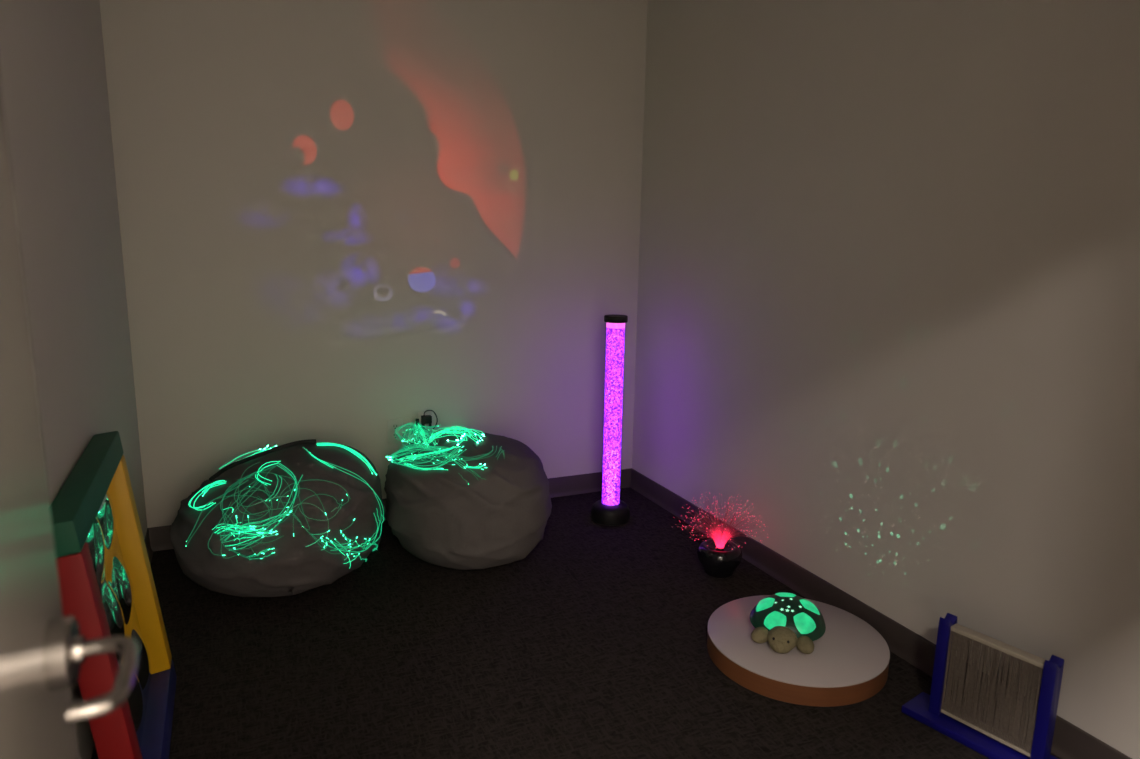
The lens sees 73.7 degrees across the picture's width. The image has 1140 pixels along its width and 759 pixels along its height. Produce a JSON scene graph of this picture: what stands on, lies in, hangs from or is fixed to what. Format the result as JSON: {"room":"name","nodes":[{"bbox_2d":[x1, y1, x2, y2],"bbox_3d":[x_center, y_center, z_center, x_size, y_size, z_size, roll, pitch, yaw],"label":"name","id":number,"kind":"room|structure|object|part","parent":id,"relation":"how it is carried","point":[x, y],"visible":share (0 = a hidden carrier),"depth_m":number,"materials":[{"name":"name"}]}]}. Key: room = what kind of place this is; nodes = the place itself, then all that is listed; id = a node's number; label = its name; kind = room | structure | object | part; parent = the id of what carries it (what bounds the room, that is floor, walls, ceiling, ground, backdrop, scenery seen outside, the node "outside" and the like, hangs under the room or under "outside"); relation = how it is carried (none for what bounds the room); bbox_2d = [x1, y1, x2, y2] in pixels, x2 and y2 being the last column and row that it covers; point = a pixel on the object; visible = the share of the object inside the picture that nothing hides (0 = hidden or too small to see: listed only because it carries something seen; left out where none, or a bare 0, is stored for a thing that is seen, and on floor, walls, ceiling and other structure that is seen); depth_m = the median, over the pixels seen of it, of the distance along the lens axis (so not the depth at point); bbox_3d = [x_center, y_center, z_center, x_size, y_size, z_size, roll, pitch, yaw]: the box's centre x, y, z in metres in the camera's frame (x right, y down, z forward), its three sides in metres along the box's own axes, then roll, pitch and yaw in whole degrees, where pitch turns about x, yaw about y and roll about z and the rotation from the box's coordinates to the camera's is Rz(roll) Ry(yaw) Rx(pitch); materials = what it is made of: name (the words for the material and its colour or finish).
{"room":"sensory room","nodes":[
{"label":"sensory room","id":0,"kind":"room"},
{"bbox_2d":[0,0,146,758],"bbox_3d":[-1.085,-0.307,1.380,0.100,2.750,3.529,-4,12,-24],"label":"wall","id":1,"kind":"structure","parent":0,"point":[53,70],"depth_m":1.95,"materials":[{"name":"white paint"}]},
{"bbox_2d":[91,528,152,758],"bbox_3d":[-1.054,0.991,1.648,0.016,0.102,3.523,-4,12,-24],"label":"baseboard","id":2,"kind":"structure","parent":1,"relation":"attached to","point":[147,537],"depth_m":3.13,"materials":[{"name":"plastic"}]},
{"bbox_2d":[99,0,647,527],"bbox_3d":[-0.723,-0.702,3.498,2.534,2.750,0.100,-4,12,-24],"label":"wall","id":3,"kind":"structure","parent":0,"point":[339,220],"depth_m":3.37,"materials":[{"name":"white paint"}]},
{"bbox_2d":[148,468,631,551],"bbox_3d":[-0.722,0.609,3.693,2.334,0.102,0.016,-4,12,-24],"label":"baseboard","id":4,"kind":"structure","parent":3,"relation":"attached to","point":[160,538],"depth_m":4.01,"materials":[{"name":"plastic"}]},
{"bbox_2d":[387,418,402,443],"bbox_3d":[-0.823,0.243,3.578,0.072,0.116,0.009,-4,12,-24],"label":"wall outlet","id":5,"kind":"object","parent":3,"relation":"attached to","point":[392,424],"visible":0.84,"depth_m":3.58,"materials":[{"name":"white plastic"}]},
{"bbox_2d":[392,432,397,438],"bbox_3d":[-0.822,0.265,3.580,0.034,0.034,0.002,-4,12,-24],"label":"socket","id":6,"kind":"object","parent":5,"relation":"attached to","point":[394,435],"depth_m":3.58,"materials":[{"name":"white plastic"}]},
{"bbox_2d":[392,423,398,429],"bbox_3d":[-0.821,0.222,3.572,0.034,0.034,0.002,-4,12,-24],"label":"socket","id":7,"kind":"object","parent":5,"relation":"attached to","point":[394,425],"depth_m":3.57,"materials":[{"name":"white plastic"}]},
{"bbox_2d":[418,412,432,435],"bbox_3d":[-0.691,0.213,3.633,0.072,0.116,0.009,-4,12,-24],"label":"wall outlet","id":8,"kind":"object","parent":3,"relation":"attached to","point":[420,414],"visible":0.38,"depth_m":3.63,"materials":[{"name":"plastic"}]},
{"bbox_2d":[421,410,437,428],"bbox_3d":[-0.668,0.192,3.615,0.077,0.102,0.034,-4,12,-24],"label":"power adapter","id":9,"kind":"object","parent":8,"relation":"attached to","point":[425,419],"visible":0.9,"depth_m":3.60,"materials":[{"name":"black plastic"}]},
{"bbox_2d":[386,419,504,484],"bbox_3d":[-0.554,0.330,3.269,0.463,0.169,0.818,-4,12,-24],"label":"strands","id":10,"kind":"object","parent":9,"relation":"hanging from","point":[419,430],"visible":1,"depth_m":3.18,"materials":[{"name":"green plastic"}]},
{"bbox_2d":[151,487,1060,758],"bbox_3d":[-0.021,1.010,2.186,2.534,0.100,3.629,-4,12,-24],"label":"floor","id":11,"kind":"structure","parent":0,"point":[591,644],"depth_m":2.40,"materials":[{"name":"carpet"}]},
{"bbox_2d":[50,431,176,758],"bbox_3d":[-1.105,0.594,1.877,0.152,0.791,0.735,-4,12,-24],"label":"mirror","id":12,"kind":"object","parent":11,"relation":"on","point":[106,581],"visible":0.88,"depth_m":1.86,"materials":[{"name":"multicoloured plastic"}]},
{"bbox_2d":[170,442,384,596],"bbox_3d":[-1.139,0.525,3.005,0.819,0.498,0.829,-4,12,-24],"label":"bean bag","id":13,"kind":"object","parent":11,"relation":"on","point":[294,568],"visible":0.87,"depth_m":2.74,"materials":[{"name":"grey fabric"}]},
{"bbox_2d":[186,439,383,568],"bbox_3d":[-1.073,0.576,2.964,0.752,0.627,0.635,-4,12,-24],"label":"strands","id":14,"kind":"object","parent":13,"relation":"on","point":[264,451],"visible":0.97,"depth_m":2.75,"materials":[{"name":"green plastic"}]},
{"bbox_2d":[384,430,551,569],"bbox_3d":[-0.437,0.495,3.302,0.733,0.470,0.839,-4,12,-24],"label":"bean bag","id":15,"kind":"object","parent":11,"relation":"on","point":[443,520],"visible":0.91,"depth_m":2.99,"materials":[{"name":"grey fabric"}]},
{"bbox_2d":[591,314,629,525],"bbox_3d":[0.204,0.192,3.597,0.188,0.990,0.188,-4,12,-24],"label":"tube","id":16,"kind":"object","parent":11,"relation":"on","point":[610,510],"visible":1,"depth_m":3.57,"materials":[{"name":"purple plastic"}]},
{"bbox_2d":[674,496,767,577],"bbox_3d":[0.611,0.626,3.096,0.374,0.338,0.373,-4,12,-24],"label":"lamp","id":17,"kind":"object","parent":11,"relation":"on","point":[719,556],"visible":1,"depth_m":3.07,"materials":[{"name":"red plastic"}]},
{"bbox_3d":[0.612,0.735,3.114,0.182,0.118,0.182,-4,12,-24],"label":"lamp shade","id":18,"kind":"part","parent":17,"relation":"part of","materials":[{"name":"black plastic"}]},
{"bbox_2d":[707,595,889,706],"bbox_3d":[0.743,0.876,2.508,0.573,0.069,0.573,-4,12,-24],"label":"platform","id":19,"kind":"object","parent":11,"relation":"on","point":[849,664],"visible":0.88,"depth_m":2.36,"materials":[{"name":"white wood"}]},
{"bbox_2d":[750,592,825,653],"bbox_3d":[0.712,0.784,2.493,0.242,0.115,0.305,6,12,23],"label":"night light","id":20,"kind":"object","parent":19,"relation":"on","point":[787,621],"visible":1,"depth_m":2.44,"materials":[{"name":"green plastic"}]},
{"bbox_3d":[0.649,0.747,2.525,0.058,0.041,0.066,6,12,23],"label":"shell panel","id":21,"kind":"part","parent":20,"relation":"part of","materials":[{"name":"green plastic"}]},
{"bbox_3d":[0.663,0.780,2.449,0.070,0.048,0.044,11,14,41],"label":"shell panel","id":22,"kind":"part","parent":20,"relation":"part of","materials":[{"name":"green plastic"}]},
{"bbox_3d":[0.723,0.725,2.555,0.070,0.023,0.064,6,12,23],"label":"shell panel","id":23,"kind":"part","parent":20,"relation":"part of","materials":[{"name":"green plastic"}]},
{"bbox_3d":[0.750,0.780,2.432,0.069,0.047,0.049,-3,12,-22],"label":"shell panel","id":24,"kind":"part","parent":20,"relation":"part of","materials":[{"name":"green plastic"}]},
{"bbox_3d":[0.787,0.746,2.497,0.061,0.034,0.066,-1,11,-12],"label":"shell panel","id":25,"kind":"part","parent":20,"relation":"part of","materials":[{"name":"green plastic"}]},
{"bbox_2d":[902,613,1063,758],"bbox_3d":[1.142,0.843,2.058,0.118,0.316,0.420,-7,13,-37],"label":"toy","id":26,"kind":"object","parent":11,"relation":"on","point":[946,713],"visible":1,"depth_m":2.05,"materials":[{"name":"blue paint"}]},
{"bbox_3d":[1.061,0.810,2.161,0.048,0.293,0.030,-7,13,-37],"label":"post","id":27,"kind":"part","parent":26,"relation":"part of","materials":[{"name":"blue paint"}]},
{"bbox_3d":[1.140,0.987,2.086,0.118,0.023,0.420,-7,13,-37],"label":"board","id":28,"kind":"part","parent":26,"relation":"part of","materials":[{"name":"blue paint"}]},
{"bbox_3d":[1.224,0.853,1.951,0.048,0.293,0.030,-7,13,-37],"label":"post","id":29,"kind":"part","parent":26,"relation":"part of","materials":[{"name":"blue paint"}]},
{"bbox_2d":[632,0,1139,758],"bbox_3d":[1.133,-0.455,2.372,0.100,2.750,3.529,-4,12,-24],"label":"wall","id":30,"kind":"structure","parent":0,"point":[888,303],"depth_m":2.39,"materials":[{"name":"white paint"}]},
{"bbox_2d":[630,469,1131,758],"bbox_3d":[1.058,0.849,2.592,0.016,0.102,3.523,-4,12,-24],"label":"baseboard","id":31,"kind":"structure","parent":30,"relation":"attached to","point":[1069,741],"depth_m":2.75,"materials":[{"name":"plastic"}]},
{"bbox_3d":[0.880,-0.065,0.292,4.550,2.750,0.120,-4,12,-24],"label":"wall","id":32,"kind":"structure","parent":0,"visible":0},
{"bbox_2d":[0,76,139,758],"bbox_3d":[-0.328,0.228,0.381,0.123,2.082,0.931,-4,12,-24],"label":"door","id":33,"kind":"structure","parent":32,"relation":"in","point":[43,651],"depth_m":0.69,"materials":[{"name":"paint"}]},
{"bbox_3d":[-0.441,0.275,0.707,0.069,0.016,0.130,-4,12,-24],"label":"lever","id":34,"kind":"part","parent":33,"relation":"part of","materials":[{"name":"metal"}]}
]}

